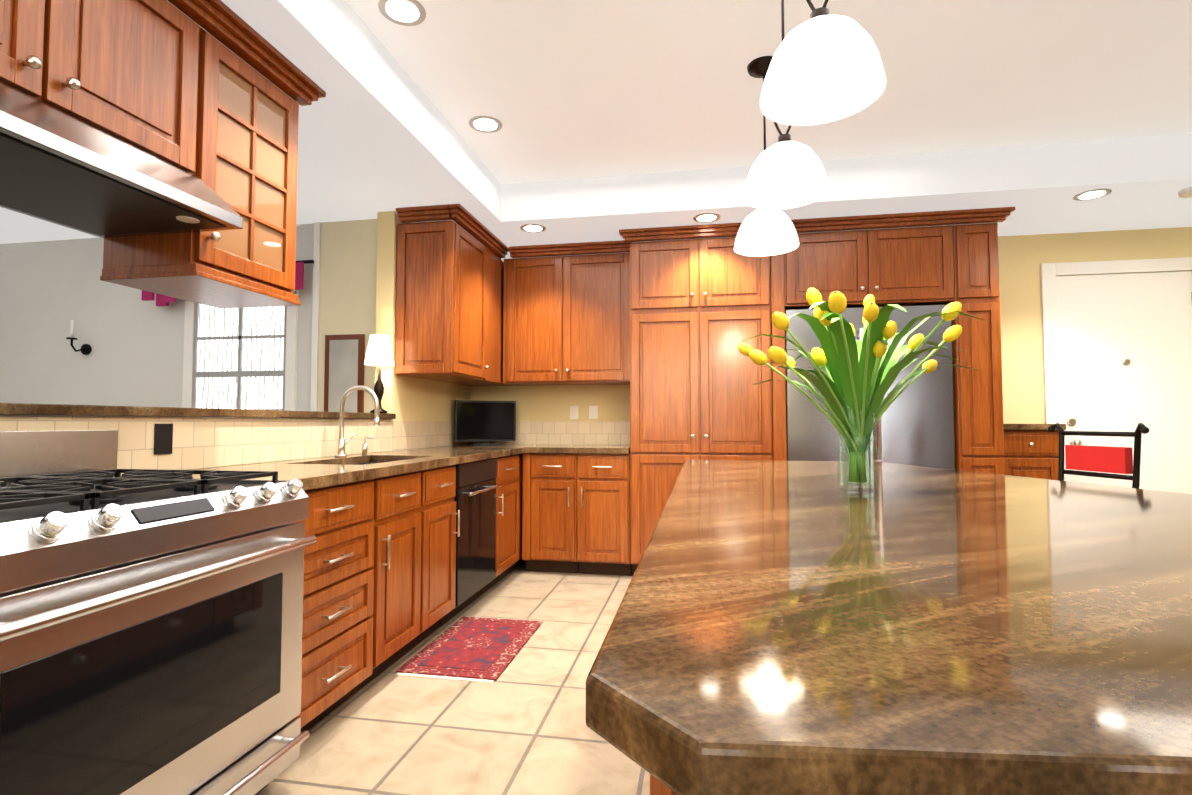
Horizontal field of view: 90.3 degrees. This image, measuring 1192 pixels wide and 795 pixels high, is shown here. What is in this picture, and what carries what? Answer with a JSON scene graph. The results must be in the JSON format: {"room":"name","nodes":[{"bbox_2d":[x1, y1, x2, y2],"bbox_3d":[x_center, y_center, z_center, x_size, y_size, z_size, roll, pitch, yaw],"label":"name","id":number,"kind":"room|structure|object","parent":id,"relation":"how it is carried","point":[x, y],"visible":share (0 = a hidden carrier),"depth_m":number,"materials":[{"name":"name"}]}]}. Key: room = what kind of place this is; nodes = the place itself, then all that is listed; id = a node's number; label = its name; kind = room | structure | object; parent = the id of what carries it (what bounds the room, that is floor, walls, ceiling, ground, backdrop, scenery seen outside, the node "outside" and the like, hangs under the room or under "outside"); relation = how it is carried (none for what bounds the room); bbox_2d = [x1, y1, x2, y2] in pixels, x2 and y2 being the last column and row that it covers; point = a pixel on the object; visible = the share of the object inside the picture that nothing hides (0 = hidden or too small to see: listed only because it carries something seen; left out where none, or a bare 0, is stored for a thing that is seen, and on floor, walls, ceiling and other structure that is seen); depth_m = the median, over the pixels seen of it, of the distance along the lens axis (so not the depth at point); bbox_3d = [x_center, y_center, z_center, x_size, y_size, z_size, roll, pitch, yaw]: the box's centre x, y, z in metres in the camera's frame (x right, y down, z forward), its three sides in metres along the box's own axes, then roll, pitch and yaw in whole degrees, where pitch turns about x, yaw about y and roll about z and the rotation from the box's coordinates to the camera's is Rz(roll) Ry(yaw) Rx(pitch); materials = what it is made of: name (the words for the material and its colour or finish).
{"room":"kitchen","nodes":[
{"label":"kitchen","id":0,"kind":"room"},
{"bbox_2d":[0,223,313,410],"bbox_3d":[-3.226,0.045,4.312,3.750,2.460,0.120,0,-2,10],"label":"wall","id":1,"kind":"structure","parent":0,"point":[49,290],"depth_m":4.37,"materials":[{"name":"white paint"}]},
{"bbox_2d":[66,320,91,354],"bbox_3d":[-3.756,-0.436,4.295,0.080,0.240,0.139,0,-2,10],"label":"sconce","id":2,"kind":"object","parent":1,"relation":"attached to","point":[85,349],"visible":1,"depth_m":4.26,"materials":[{"name":"black metal"}]},
{"bbox_2d":[182,290,298,410],"bbox_3d":[-2.479,-0.164,4.099,0.920,1.160,0.049,0,-2,10],"label":"sunroom window","id":3,"kind":"structure","parent":1,"relation":"in","point":[240,358],"depth_m":4.12,"materials":[{"name":"white glass"}]},
{"bbox_2d":[141,260,313,306],"bbox_3d":[-2.572,-0.786,4.087,1.330,0.282,0.082,0,-2,10],"label":"valance","id":4,"kind":"object","parent":3,"relation":"attached to","point":[162,300],"visible":0.12,"depth_m":4.11,"materials":[{"name":"pink fabric"}]},
{"bbox_2d":[310,219,376,412],"bbox_3d":[-1.658,0.031,3.955,0.533,2.458,0.023,0,-2,10],"label":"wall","id":5,"kind":"structure","parent":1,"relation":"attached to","point":[344,274],"depth_m":4.00,"materials":[{"name":"beige paint"}]},
{"bbox_2d":[324,334,364,412],"bbox_3d":[-1.681,-0.080,3.953,0.280,0.680,0.022,0,-2,10],"label":"framed picture","id":6,"kind":"object","parent":5,"relation":"attached to","point":[344,363],"visible":0.64,"depth_m":3.95,"materials":[{"name":"brown wood"}]},
{"bbox_2d":[0,211,469,475],"bbox_3d":[-1.814,-0.081,1.229,0.120,2.455,7.748,0,-2,10],"label":"wall","id":7,"kind":"structure","parent":0,"point":[408,399],"depth_m":3.82,"materials":[{"name":"yellow paint"}]},
{"bbox_2d":[0,402,395,418],"bbox_3d":[-1.936,-0.013,0.603,0.204,0.034,6.438,0,-2,10],"label":"ledge cap","id":8,"kind":"object","parent":7,"relation":"on","point":[32,409],"visible":0.98,"depth_m":2.12,"materials":[{"name":"brown stone"}]},
{"bbox_2d":[364,334,394,412],"bbox_3d":[-1.338,-0.143,3.659,0.180,0.480,0.177,0,-2,10],"label":"light","id":9,"kind":"object","parent":8,"relation":"on","point":[379,354],"visible":0.83,"depth_m":3.62,"materials":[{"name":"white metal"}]},
{"bbox_2d":[0,416,469,474],"bbox_3d":[-1.750,0.131,1.204,0.010,0.198,7.738,0,-2,10],"label":"backsplash","id":10,"kind":"structure","parent":7,"relation":"attached to","point":[201,442],"depth_m":2.50,"materials":[{"name":"tile"}]},
{"bbox_2d":[154,424,172,454],"bbox_3d":[-1.571,0.150,2.153,0.006,0.110,0.070,0,-2,10],"label":"electrical outlet plate","id":11,"kind":"object","parent":10,"relation":"attached to","point":[163,438],"visible":1,"depth_m":2.15,"materials":[{"name":"black plastic"}]},
{"bbox_2d":[395,204,512,385],"bbox_3d":[-0.957,-0.651,4.361,0.461,1.055,1.333,0,-2,10],"label":"upper cabinet","id":12,"kind":"object","parent":7,"relation":"attached to","point":[449,296],"depth_m":3.80,"materials":[{"name":"brown wood"}]},
{"bbox_2d":[0,0,500,243],"bbox_3d":[-3.450,-1.450,1.099,4.470,0.259,6.800,0,-2,10],"label":"ceiling","id":13,"kind":"structure","parent":0,"point":[377,132],"depth_m":2.92,"materials":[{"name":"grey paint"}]},
{"bbox_2d":[0,0,325,308],"bbox_3d":[-1.497,-0.851,1.485,0.421,0.895,1.990,0,-2,10],"label":"upper cabinet","id":14,"kind":"object","parent":13,"relation":"hanging from","point":[166,81],"depth_m":1.92,"materials":[{"name":"brown wood"}]},
{"bbox_2d":[0,82,242,237],"bbox_3d":[-1.445,-0.626,1.466,0.526,0.180,0.896,0,-2,10],"label":"stainless range hood","id":15,"kind":"object","parent":14,"relation":"attached to","point":[58,167],"visible":1,"depth_m":1.55,"materials":[{"name":"stainless steel"}]},
{"bbox_2d":[257,561,649,794],"bbox_3d":[-0.032,1.177,0.984,11.200,0.080,8.000,0,-2,10],"label":"floor","id":16,"kind":"structure","parent":0,"point":[519,726],"depth_m":2.14,"materials":[{"name":"beige tile"}]},
{"bbox_2d":[0,430,316,794],"bbox_3d":[-1.296,0.620,1.428,0.795,1.070,0.900,0,-2,10],"label":"gas range","id":17,"kind":"object","parent":16,"relation":"on","point":[151,626],"visible":1,"depth_m":1.35,"materials":[{"name":"silver metal"}]},
{"bbox_2d":[296,479,374,733],"bbox_3d":[-1.228,0.749,2.154,0.670,0.874,0.554,0,-2,10],"label":"base cabinet","id":18,"kind":"object","parent":16,"relation":"on","point":[337,634],"visible":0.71,"depth_m":2.13,"materials":[{"name":"brown wood"}]},
{"bbox_2d":[352,465,459,694],"bbox_3d":[-1.107,0.777,2.821,0.670,0.874,0.798,0,-2,10],"label":"base cabinet","id":19,"kind":"object","parent":16,"relation":"on","point":[414,519],"visible":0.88,"depth_m":2.69,"materials":[{"name":"brown wood"}]},
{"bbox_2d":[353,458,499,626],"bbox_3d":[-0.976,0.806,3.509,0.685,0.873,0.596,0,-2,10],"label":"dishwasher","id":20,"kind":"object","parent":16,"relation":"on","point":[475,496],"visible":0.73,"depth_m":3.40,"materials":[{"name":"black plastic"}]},
{"bbox_2d":[395,616,542,682],"bbox_3d":[-0.584,1.211,2.913,0.460,0.012,0.780,0,-2,10],"label":"oriental rug","id":21,"kind":"object","parent":16,"relation":"on","point":[476,649],"visible":1,"depth_m":2.81,"materials":[{"name":"red fabric"}]},
{"bbox_2d":[480,453,525,594],"bbox_3d":[-0.829,0.841,4.365,0.670,0.874,1.136,0,-2,10],"label":"base cabinet","id":22,"kind":"object","parent":16,"relation":"on","point":[509,491],"visible":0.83,"depth_m":4.02,"materials":[{"name":"brown wood"}]},
{"bbox_2d":[121,444,524,489],"bbox_3d":[-1.004,0.436,3.418,0.666,0.225,3.094,0,-2,10],"label":"countertop","id":23,"kind":"structure","parent":22,"relation":"on","point":[314,473],"depth_m":2.66,"materials":[{"name":"brown stone"}]},
{"bbox_2d":[335,385,379,456],"bbox_3d":[-1.218,0.127,3.176,0.244,0.370,0.264,0,-2,10],"label":"gooseneck faucet","id":24,"kind":"object","parent":23,"relation":"on","point":[342,442],"visible":0.98,"depth_m":3.08,"materials":[{"name":"silver metal"}]},
{"bbox_2d":[454,400,515,444],"bbox_3d":[-0.875,0.200,4.695,0.480,0.350,0.120,1,-3,-23],"label":"television","id":25,"kind":"object","parent":23,"relation":"on","point":[484,422],"visible":1,"depth_m":4.67,"materials":[{"name":"black plastic"}]},
{"bbox_2d":[522,453,578,572],"bbox_3d":[-0.290,0.848,4.529,0.396,0.874,0.622,0,-2,10],"label":"base cabinet","id":26,"kind":"object","parent":16,"relation":"on","point":[549,518],"visible":0.88,"depth_m":4.27,"materials":[{"name":"brown wood"}]},
{"bbox_2d":[525,444,629,453],"bbox_3d":[-0.078,0.389,4.504,0.726,0.040,0.634,0,-2,10],"label":"countertop","id":27,"kind":"structure","parent":26,"relation":"on","point":[529,448],"depth_m":4.24,"materials":[{"name":"brown stone"}]},
{"bbox_2d":[577,453,631,575],"bbox_3d":[0.094,0.845,4.460,0.382,0.874,0.622,0,-2,10],"label":"base cabinet","id":28,"kind":"object","parent":16,"relation":"on","point":[603,514],"visible":0.92,"depth_m":4.20,"materials":[{"name":"brown wood"}]},
{"bbox_2d":[650,774,677,794],"bbox_3d":[0.446,0.688,0.700,0.753,0.874,0.310,0,-2,10],"label":"base cabinet","id":29,"kind":"object","parent":16,"relation":"on","point":[657,787],"visible":0.04,"depth_m":0.61,"materials":[{"name":"brown wood"}]},
{"bbox_2d":[586,459,1191,794],"bbox_3d":[0.920,0.262,1.484,1.450,0.040,2.574,0,-2,10],"label":"countertop","id":30,"kind":"structure","parent":29,"relation":"on","point":[777,627],"depth_m":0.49,"materials":[{"name":"brown stone"}]},
{"bbox_2d":[738,288,982,490],"bbox_3d":[0.703,-0.026,1.590,0.631,0.542,0.610,0,-2,10],"label":"vase","id":31,"kind":"object","parent":30,"relation":"on","point":[854,385],"visible":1,"depth_m":1.55,"materials":[{"name":"clear glass"}]},
{"bbox_2d":[619,222,772,575],"bbox_3d":[0.732,0.050,4.368,1.039,2.455,0.663,0,-2,10],"label":"pantry cabinet","id":32,"kind":"object","parent":16,"relation":"on","point":[700,309],"visible":0.81,"depth_m":4.13,"materials":[{"name":"brown wood"}]},
{"bbox_2d":[785,304,955,469],"bbox_3d":[1.860,0.332,4.178,1.053,1.875,0.609,0,-2,10],"label":"refrigerator","id":33,"kind":"object","parent":16,"relation":"on","point":[915,426],"visible":0.29,"depth_m":3.92,"materials":[{"name":"grey metal"}]},
{"bbox_2d":[952,215,1004,474],"bbox_3d":[2.517,0.061,4.079,0.262,2.410,0.598,0,-2,10],"label":"tall cabinet","id":34,"kind":"object","parent":16,"relation":"on","point":[978,395],"depth_m":3.80,"materials":[{"name":"brown wood"}]},
{"bbox_2d":[1003,424,1065,479],"bbox_3d":[2.881,0.723,4.061,0.420,1.085,0.446,0,-2,10],"label":"base cabinet","id":35,"kind":"object","parent":16,"relation":"on","point":[1031,450],"visible":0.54,"depth_m":3.89,"materials":[{"name":"brown wood"}]},
{"bbox_2d":[1048,423,1148,488],"bbox_3d":[1.978,0.657,2.556,0.489,1.095,0.483,0,-2,-8],"label":"bar stool","id":36,"kind":"object","parent":16,"relation":"on","point":[1108,460],"visible":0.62,"depth_m":2.57,"materials":[{"name":"red fabric"}]},
{"bbox_2d":[345,0,1191,184],"bbox_3d":[-0.032,-1.620,1.101,11.200,0.080,8.000,0,-2,10],"label":"ceiling","id":37,"kind":"structure","parent":0,"point":[568,89],"depth_m":2.79,"materials":[{"name":"white paint"}]},
{"bbox_2d":[378,0,425,25],"bbox_3d":[-0.764,-1.525,2.337,0.180,0.006,0.180,0,-2,10],"label":"recessed light","id":38,"kind":"object","parent":37,"relation":"in","point":[407,12],"visible":1,"depth_m":2.34,"materials":[{"name":"grey"}]},
{"bbox_2d":[469,116,501,132],"bbox_3d":[-0.602,-1.488,3.232,0.180,0.006,0.180,0,-2,10],"label":"recessed light","id":39,"kind":"object","parent":37,"relation":"in","point":[486,124],"visible":1,"depth_m":3.23,"materials":[{"name":"grey"}]},
{"bbox_2d":[734,56,798,256],"bbox_3d":[0.765,-1.093,2.684,0.286,0.838,0.286,0,-2,10],"label":"pendant light","id":40,"kind":"object","parent":37,"relation":"hanging from","point":[764,232],"visible":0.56,"depth_m":2.63,"materials":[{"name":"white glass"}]},
{"bbox_2d":[743,0,829,209],"bbox_3d":[0.654,-1.119,2.065,0.286,0.838,0.286,0,-2,10],"label":"pendant light","id":41,"kind":"object","parent":37,"relation":"hanging from","point":[786,172],"visible":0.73,"depth_m":2.01,"materials":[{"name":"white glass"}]},
{"bbox_2d":[760,0,886,125],"bbox_3d":[0.542,-1.144,1.445,0.286,0.838,0.286,0,-2,10],"label":"pendant light","id":42,"kind":"object","parent":37,"relation":"hanging from","point":[825,67],"visible":1,"depth_m":1.43,"materials":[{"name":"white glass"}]},
{"bbox_2d":[460,133,1191,260],"bbox_3d":[0.571,-1.310,4.437,11.200,0.258,1.200,0,-2,10],"label":"ceiling soffit","id":43,"kind":"structure","parent":0,"point":[1145,180],"depth_m":3.74,"materials":[{"name":"white paint"}]},
{"bbox_2d":[520,224,545,232],"bbox_3d":[-0.442,-1.189,4.167,0.180,0.006,0.180,0,-2,10],"label":"recessed light","id":44,"kind":"object","parent":43,"relation":"attached to","point":[534,228],"visible":1,"depth_m":4.16,"materials":[{"name":"grey"}]},
{"bbox_2d":[693,213,719,222],"bbox_3d":[0.739,-1.198,3.954,0.180,0.006,0.180,0,-2,10],"label":"recessed light","id":45,"kind":"object","parent":43,"relation":"attached to","point":[706,217],"visible":1,"depth_m":3.94,"materials":[{"name":"white"}]},
{"bbox_2d":[1073,189,1111,200],"bbox_3d":[2.973,-1.214,3.553,0.180,0.006,0.180,0,-2,10],"label":"recessed light","id":46,"kind":"object","parent":43,"relation":"attached to","point":[1091,194],"visible":1,"depth_m":3.54,"materials":[{"name":"white"}]},
{"bbox_2d":[1178,187,1191,197],"bbox_3d":[3.498,-1.205,3.478,0.120,0.030,0.120,0,-2,10],"label":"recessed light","id":47,"kind":"object","parent":43,"relation":"attached to","point":[1185,193],"visible":1,"depth_m":3.48,"materials":[{"name":"white"}]},
{"bbox_2d":[470,227,1191,444],"bbox_3d":[1.639,0.058,4.604,5.718,2.460,0.120,0,-2,10],"label":"wall","id":48,"kind":"structure","parent":0,"point":[1022,258],"depth_m":4.30,"materials":[{"name":"yellow paint"}]},
{"bbox_2d":[471,422,629,444],"bbox_3d":[-0.360,0.291,4.888,1.416,0.184,0.010,0,-2,10],"label":"backsplash","id":49,"kind":"structure","parent":48,"relation":"attached to","point":[573,433],"depth_m":4.86,"materials":[{"name":"tile"}]},
{"bbox_2d":[503,240,629,385],"bbox_3d":[-0.203,-0.637,4.692,1.028,1.055,0.413,0,-2,10],"label":"upper cabinet","id":50,"kind":"object","parent":48,"relation":"attached to","point":[566,319],"visible":0.85,"depth_m":4.55,"materials":[{"name":"brown wood"}]},
{"bbox_2d":[570,406,577,418],"bbox_3d":[-0.180,0.123,4.865,0.070,0.110,0.005,0,-2,10],"label":"outlet","id":51,"kind":"object","parent":48,"relation":"attached to","point":[573,409],"depth_m":4.86,"materials":[{"name":"white plastic"}]},
{"bbox_2d":[589,406,597,418],"bbox_3d":[-0.022,0.122,4.836,0.070,0.110,0.005,0,-2,10],"label":"outlet","id":52,"kind":"object","parent":48,"relation":"attached to","point":[593,412],"depth_m":4.83,"materials":[{"name":"white plastic"}]},
{"bbox_2d":[770,215,969,313],"bbox_3d":[1.892,-0.876,4.231,1.129,0.524,0.598,0,-2,10],"label":"upper cabinet","id":53,"kind":"object","parent":48,"relation":"attached to","point":[933,262],"depth_m":3.93,"materials":[{"name":"brown wood"}]},
{"bbox_2d":[1040,257,1191,493],"bbox_3d":[3.719,0.147,4.115,1.030,2.240,0.096,0,-2,10],"label":"back door","id":54,"kind":"structure","parent":48,"relation":"in","point":[1117,352],"depth_m":4.17,"materials":[{"name":"white"}]}
]}

